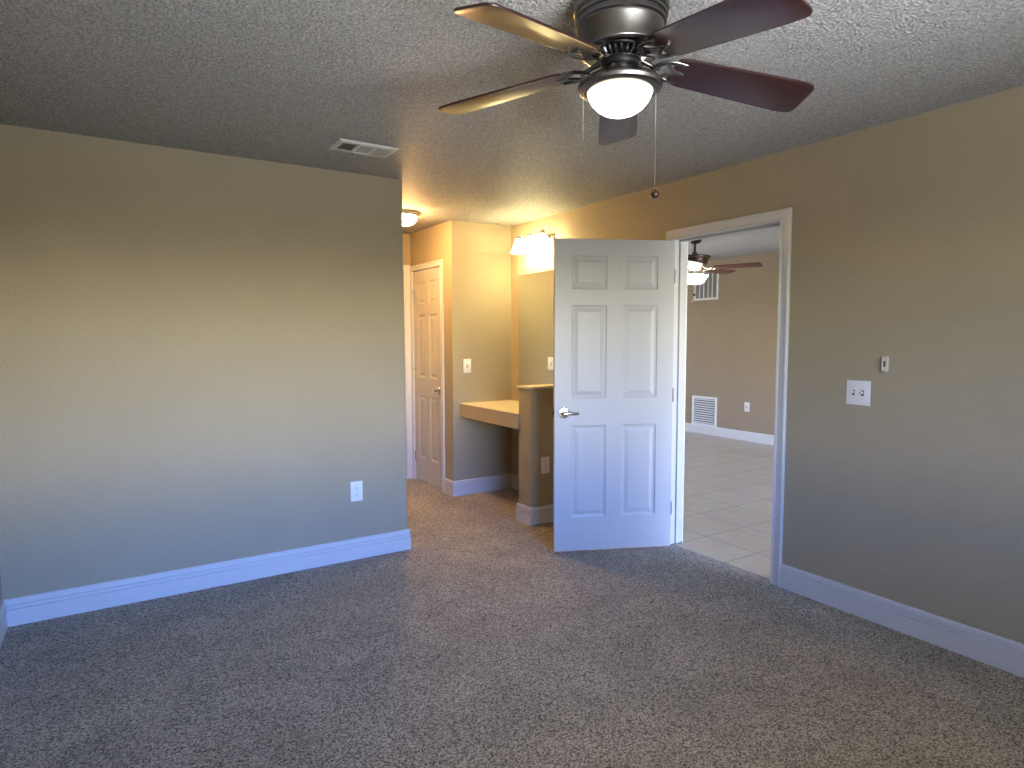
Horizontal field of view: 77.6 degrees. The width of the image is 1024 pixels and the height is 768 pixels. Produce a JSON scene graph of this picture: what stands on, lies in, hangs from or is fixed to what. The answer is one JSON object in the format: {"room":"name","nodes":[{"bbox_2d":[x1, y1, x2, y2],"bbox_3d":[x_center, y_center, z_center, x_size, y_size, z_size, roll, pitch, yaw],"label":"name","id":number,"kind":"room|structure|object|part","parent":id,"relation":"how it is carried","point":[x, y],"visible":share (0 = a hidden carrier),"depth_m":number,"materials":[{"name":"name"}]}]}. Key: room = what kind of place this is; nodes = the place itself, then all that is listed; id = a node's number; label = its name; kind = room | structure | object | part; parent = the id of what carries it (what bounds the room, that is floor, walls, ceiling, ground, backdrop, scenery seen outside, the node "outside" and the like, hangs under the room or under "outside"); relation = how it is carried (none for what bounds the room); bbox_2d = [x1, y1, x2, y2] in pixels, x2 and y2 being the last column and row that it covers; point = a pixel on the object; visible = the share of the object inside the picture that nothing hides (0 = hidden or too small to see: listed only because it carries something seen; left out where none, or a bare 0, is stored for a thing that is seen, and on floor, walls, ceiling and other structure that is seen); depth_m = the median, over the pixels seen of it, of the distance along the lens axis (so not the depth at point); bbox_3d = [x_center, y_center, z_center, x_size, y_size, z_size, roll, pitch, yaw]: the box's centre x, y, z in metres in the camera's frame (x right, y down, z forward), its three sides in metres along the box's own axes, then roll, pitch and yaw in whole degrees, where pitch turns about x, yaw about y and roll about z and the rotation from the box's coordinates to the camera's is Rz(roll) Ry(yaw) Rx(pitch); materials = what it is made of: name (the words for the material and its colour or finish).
{"room":"empty bedroom","nodes":[
{"label":"empty bedroom","id":0,"kind":"room"},
{"bbox_2d":[0,571,1,604],"bbox_3d":[-1.258,0.136,0.979,0.115,2.440,4.872,-3,5,-32],"label":"wall","id":1,"kind":"structure","parent":0,"point":[0,571],"depth_m":3.12,"materials":[{"name":"beige paint"}]},
{"bbox_2d":[0,601,7,647],"bbox_3d":[-1.226,1.279,1.141,0.016,0.136,4.742,-3,5,-32],"label":"baseboard","id":2,"kind":"structure","parent":1,"relation":"attached to","point":[3,613],"depth_m":3.05,"materials":[{"name":"white paint"}]},
{"bbox_2d":[0,124,552,599],"bbox_3d":[-1.058,-0.094,4.081,3.791,2.440,0.175,-3,5,-32],"label":"wall","id":3,"kind":"structure","parent":0,"point":[202,354],"depth_m":3.52,"materials":[{"name":"beige paint"}]},
{"bbox_2d":[2,528,410,626],"bbox_3d":[-2.111,1.031,4.522,2.163,0.136,1.929,-3,5,-32],"label":"baseboard","id":4,"kind":"structure","parent":3,"relation":"attached to","point":[76,600],"depth_m":3.58,"materials":[{"name":"white paint"}]},
{"bbox_2d":[350,481,362,501],"bbox_3d":[-0.995,0.687,4.077,0.079,0.127,0.008,-3,5,-32],"label":"wall outlet","id":5,"kind":"object","parent":3,"relation":"attached to","point":[356,487],"visible":1,"depth_m":4.07,"materials":[{"name":"white plastic"}]},
{"bbox_2d":[516,502,552,525],"bbox_3d":[0.314,0.988,5.034,0.545,0.136,0.207,-3,5,-32],"label":"baseboard","id":6,"kind":"structure","parent":3,"relation":"attached to","point":[543,514],"depth_m":4.87,"materials":[{"name":"white paint"}]},
{"bbox_2d":[516,384,552,389],"bbox_3d":[0.314,0.015,4.963,0.541,0.018,0.199,-3,5,-32],"label":"trim","id":7,"kind":"structure","parent":3,"relation":"on","point":[538,386],"depth_m":4.82,"materials":[{"name":"beige paint"}]},
{"bbox_2d":[541,456,549,473],"bbox_3d":[0.254,0.619,4.860,0.079,0.127,0.008,-3,5,-32],"label":"wall outlet","id":8,"kind":"object","parent":3,"relation":"attached to","point":[545,461],"visible":1,"depth_m":4.86,"materials":[{"name":"white plastic"}]},
{"bbox_2d":[403,234,409,264],"bbox_3d":[-1.422,-0.248,6.184,1.146,2.440,0.115,-3,5,-32],"label":"wall","id":9,"kind":"structure","parent":0,"point":[406,237],"depth_m":6.28,"materials":[{"name":"beige paint"}]},
{"bbox_2d":[403,259,444,491],"bbox_3d":[-1.175,-0.076,5.922,1.023,2.135,0.842,-3,5,-32],"label":"door frame","id":10,"kind":"structure","parent":9,"relation":"attached to","point":[438,263],"depth_m":6.32,"materials":[{"name":"white paint"}]},
{"bbox_2d":[410,220,464,480],"bbox_3d":[-0.716,-0.239,6.035,0.115,2.440,0.895,-3,5,-32],"label":"wall","id":11,"kind":"structure","parent":0,"point":[444,241],"depth_m":5.69,"materials":[{"name":"beige paint"}]},
{"bbox_2d":[413,267,441,487],"bbox_3d":[-0.817,-0.064,6.085,0.094,2.044,0.619,-3,5,-32],"label":"door","id":12,"kind":"structure","parent":11,"relation":"in","point":[426,292],"depth_m":6.09,"materials":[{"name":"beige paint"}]},
{"bbox_2d":[463,221,510,479],"bbox_3d":[-0.248,-0.228,5.871,0.498,2.440,0.115,-3,5,-32],"label":"wall","id":13,"kind":"structure","parent":0,"point":[486,247],"depth_m":5.80,"materials":[{"name":"beige paint"}]},
{"bbox_2d":[463,359,470,372],"bbox_3d":[-0.397,-0.162,5.699,0.076,0.124,0.021,-3,5,-32],"label":"light switch","id":14,"kind":"object","parent":13,"relation":"attached to","point":[466,362],"visible":1,"depth_m":5.70,"materials":[{"name":"white plastic"}]},
{"bbox_2d":[0,478,1023,767],"bbox_3d":[-0.251,1.251,2.957,3.838,0.080,6.985,-3,5,-32],"label":"floor","id":15,"kind":"structure","parent":0,"point":[479,643],"depth_m":2.69,"materials":[{"name":"beige carpet"}]},
{"bbox_2d":[0,0,1023,233],"bbox_3d":[-0.228,-1.264,2.790,3.906,0.080,6.985,-3,5,-32],"label":"ceiling","id":16,"kind":"structure","parent":0,"point":[279,81],"depth_m":2.56,"materials":[{"name":"white paint"}]},
{"bbox_2d":[329,138,398,157],"bbox_3d":[-0.795,-1.262,3.421,0.325,0.013,0.195,-3,5,-32],"label":"ceiling vent","id":17,"kind":"object","parent":16,"relation":"in","point":[344,145],"visible":1,"depth_m":3.40,"materials":[{"name":"white metal"}]},
{"bbox_2d":[402,210,419,225],"bbox_3d":[-0.889,-1.345,5.194,0.270,0.107,0.270,-3,5,-32],"label":"ceiling light","id":18,"kind":"object","parent":16,"relation":"attached to","point":[410,217],"visible":0.47,"depth_m":5.12,"materials":[{"name":"white glass"}]},
{"bbox_2d":[438,0,814,198],"bbox_3d":[0.336,-0.868,1.927,1.183,0.584,1.151,-3,5,-32],"label":"ceiling fan","id":19,"kind":"object","parent":16,"relation":"hanging from","point":[617,38],"visible":1,"depth_m":1.87,"materials":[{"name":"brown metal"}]},
{"bbox_3d":[-0.025,-0.961,2.116,0.449,0.007,0.152,-5,11,24],"label":"blade","id":20,"kind":"part","parent":19,"relation":"part of","materials":[{"name":"brown wood"}]},
{"bbox_3d":[0.055,-0.936,1.687,0.449,0.007,0.152,-10,23,-44],"label":"blade","id":21,"kind":"part","parent":19,"relation":"part of","materials":[{"name":"brown wood"}]},
{"bbox_3d":[0.391,-0.982,2.346,0.152,0.007,0.449,-13,-3,8],"label":"blade","id":22,"kind":"part","parent":19,"relation":"part of","materials":[{"name":"brown wood"}]},
{"bbox_3d":[0.333,-0.867,1.968,0.198,0.079,0.198,-3,5,-32],"label":"lamp shade","id":23,"kind":"part","parent":19,"relation":"part of","materials":[{"name":"white glass"}]},
{"bbox_3d":[0.445,-0.755,1.976,0.003,0.305,0.002,-3,5,-32],"label":"pull chain","id":24,"kind":"part","parent":19,"relation":"part of","materials":[{"name":"metal"}]},
{"bbox_3d":[0.535,-0.921,1.632,0.152,0.007,0.449,13,4,-33],"label":"blade","id":25,"kind":"part","parent":19,"relation":"part of","materials":[{"name":"brown wood"}]},
{"bbox_3d":[0.716,-0.944,2.013,0.449,0.007,0.152,8,-10,-8],"label":"blade","id":26,"kind":"part","parent":19,"relation":"part of","materials":[{"name":"brown wood"}]},
{"bbox_2d":[674,431,773,578],"bbox_3d":[2.633,1.027,5.913,4.212,0.078,10.430,-3,5,-32],"label":"floor tile","id":27,"kind":"structure","parent":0,"point":[728,483],"depth_m":5.52,"materials":[{"name":"beige tile"}]},
{"bbox_2d":[685,251,778,434],"bbox_3d":[4.359,-0.355,6.914,0.115,2.520,10.430,-3,5,-32],"label":"wall","id":28,"kind":"structure","parent":0,"point":[731,340],"depth_m":8.76,"materials":[{"name":"paint"}]},
{"bbox_2d":[692,395,716,427],"bbox_3d":[2.806,0.397,9.301,0.012,0.430,0.450,-3,5,-32],"label":"air vent","id":29,"kind":"object","parent":28,"relation":"in","point":[704,409],"visible":1,"depth_m":9.29,"materials":[{"name":"white plastic"}]},
{"bbox_2d":[694,272,718,300],"bbox_3d":[2.797,-1.426,9.174,0.012,0.430,0.440,-3,5,-32],"label":"air vent","id":30,"kind":"object","parent":28,"relation":"in","point":[709,289],"visible":0.72,"depth_m":9.13,"materials":[{"name":"white plastic"}]},
{"bbox_2d":[685,422,773,444],"bbox_3d":[4.307,0.839,6.967,0.014,0.131,10.200,-3,5,-32],"label":"baseboard","id":31,"kind":"structure","parent":28,"relation":"attached to","point":[689,427],"depth_m":8.89,"materials":[{"name":"white paint"}]},
{"bbox_2d":[744,402,749,411],"bbox_3d":[3.201,0.314,8.675,0.009,0.127,0.079,-3,5,-32],"label":"wall plate","id":32,"kind":"object","parent":28,"relation":"attached to","point":[746,404],"visible":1,"depth_m":8.68,"materials":[{"name":"white plastic"}]},
{"bbox_2d":[688,226,779,259],"bbox_3d":[2.656,-1.568,5.740,4.144,0.080,10.430,-3,5,-32],"label":"ceiling","id":33,"kind":"structure","parent":0,"point":[763,240],"depth_m":7.60,"materials":[{"name":"white paint"}]},
{"bbox_2d":[687,239,762,302],"bbox_3d":[2.068,-1.268,7.172,1.370,0.725,1.391,-3,5,-32],"label":"ceiling fan","id":34,"kind":"object","parent":33,"relation":"hanging from","point":[697,263],"visible":0.72,"depth_m":7.02,"materials":[{"name":"brown metal"}]},
{"bbox_3d":[1.922,-1.260,6.686,0.145,0.007,0.503,13,8,14],"label":"blade","id":35,"kind":"part","parent":34,"relation":"part of","materials":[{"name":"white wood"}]},
{"bbox_3d":[2.047,-1.168,7.145,0.300,0.099,0.300,-3,5,-32],"label":"lamp shade","id":36,"kind":"part","parent":34,"relation":"part of","materials":[{"name":"white glass"}]},
{"bbox_3d":[2.414,-1.316,7.427,0.503,0.007,0.145,-3,-7,-38],"label":"blade","id":37,"kind":"part","parent":34,"relation":"part of","materials":[{"name":"brown wood"}]},
{"bbox_3d":[2.438,-1.276,6.878,0.503,0.007,0.145,3,-7,33],"label":"blade","id":38,"kind":"part","parent":34,"relation":"part of","materials":[{"name":"brown wood"}]},
{"bbox_2d":[511,85,1023,643],"bbox_3d":[0.862,-0.184,4.696,0.115,2.520,10.200,-3,5,-32],"label":"wall","id":39,"kind":"structure","parent":0,"point":[907,244],"depth_m":3.04,"materials":[{"name":"beige paint"}]},
{"bbox_2d":[444,473,518,496],"bbox_3d":[-0.067,0.951,5.554,0.629,0.136,1.085,-3,5,-32],"label":"baseboard","id":40,"kind":"structure","parent":39,"relation":"attached to","point":[505,481],"depth_m":5.85,"materials":[{"name":"white paint"}]},
{"bbox_2d":[459,400,518,428],"bbox_3d":[0.012,0.248,5.447,0.551,0.119,0.935,-3,5,-32],"label":"countertop","id":41,"kind":"structure","parent":39,"relation":"attached to","point":[505,413],"depth_m":5.33,"materials":[{"name":"beige paint"}]},
{"bbox_2d":[511,229,553,253],"bbox_3d":[0.169,-1.216,5.427,0.186,0.161,0.490,-3,5,-32],"label":"vanity light","id":42,"kind":"object","parent":39,"relation":"attached to","point":[543,241],"visible":1,"depth_m":5.37,"materials":[{"name":"white glass"}]},
{"bbox_3d":[0.062,-1.205,5.561,0.150,0.120,0.150,-3,5,-32],"label":"lamp shade","id":43,"kind":"part","parent":42,"relation":"part of","materials":[{"name":"white glass"}]},
{"bbox_3d":[0.154,-1.195,5.418,0.150,0.120,0.150,-3,5,-32],"label":"lamp shade","id":44,"kind":"part","parent":42,"relation":"part of","materials":[{"name":"white glass"}]},
{"bbox_3d":[0.245,-1.185,5.275,0.150,0.120,0.150,-3,5,-32],"label":"lamp shade","id":45,"kind":"part","parent":42,"relation":"part of","materials":[{"name":"white glass"}]},
{"bbox_3d":[0.233,-1.217,5.474,0.028,0.090,0.420,-3,5,-32],"label":"plate","id":46,"kind":"part","parent":42,"relation":"part of","materials":[{"name":"metal"}]},
{"bbox_2d":[519,270,553,384],"bbox_3d":[0.280,-0.394,5.483,0.006,1.146,0.798,-3,5,-32],"label":"wall mirror","id":47,"kind":"object","parent":39,"relation":"attached to","point":[536,290],"visible":0.43,"depth_m":5.58,"materials":[{"name":"mirror"}]},
{"bbox_2d":[552,238,675,551],"bbox_3d":[0.666,0.083,4.180,0.820,2.030,0.152,-1,4,-8],"label":"door","id":48,"kind":"structure","parent":39,"relation":"in","point":[613,390],"depth_m":4.16,"materials":[{"name":"white paint"}]},
{"bbox_3d":[0.338,0.189,4.103,0.074,0.074,0.036,-1,4,-8],"label":"handle","id":49,"kind":"part","parent":48,"relation":"part of","materials":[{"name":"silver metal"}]},
{"bbox_3d":[0.378,0.191,4.083,0.114,0.029,0.030,-1,4,-8],"label":"lever","id":50,"kind":"part","parent":48,"relation":"part of","materials":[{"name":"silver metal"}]},
{"bbox_2d":[666,207,792,586],"bbox_3d":[1.336,0.066,3.969,0.151,2.127,0.917,-3,5,-32],"label":"door frame","id":51,"kind":"structure","parent":39,"relation":"attached to","point":[782,218],"depth_m":3.76,"materials":[{"name":"white paint"}]},
{"bbox_2d":[846,380,870,405],"bbox_3d":[1.739,0.045,3.204,0.021,0.124,0.122,-3,5,-32],"label":"light switch","id":52,"kind":"object","parent":39,"relation":"attached to","point":[857,392],"visible":1,"depth_m":3.20,"materials":[{"name":"white plastic"}]},
{"bbox_2d":[881,356,888,371],"bbox_3d":[1.810,-0.096,3.087,0.016,0.076,0.027,-3,5,-32],"label":"wall bracket","id":53,"kind":"object","parent":39,"relation":"attached to","point":[885,360],"visible":1,"depth_m":3.08,"materials":[{"name":"beige plastic"}]},
{"bbox_2d":[780,564,1023,677],"bbox_3d":[2.332,1.180,2.363,0.016,0.136,2.990,-3,5,-32],"label":"baseboard","id":54,"kind":"structure","parent":39,"relation":"attached to","point":[1005,654],"depth_m":3.03,"materials":[{"name":"white paint"}]}
]}

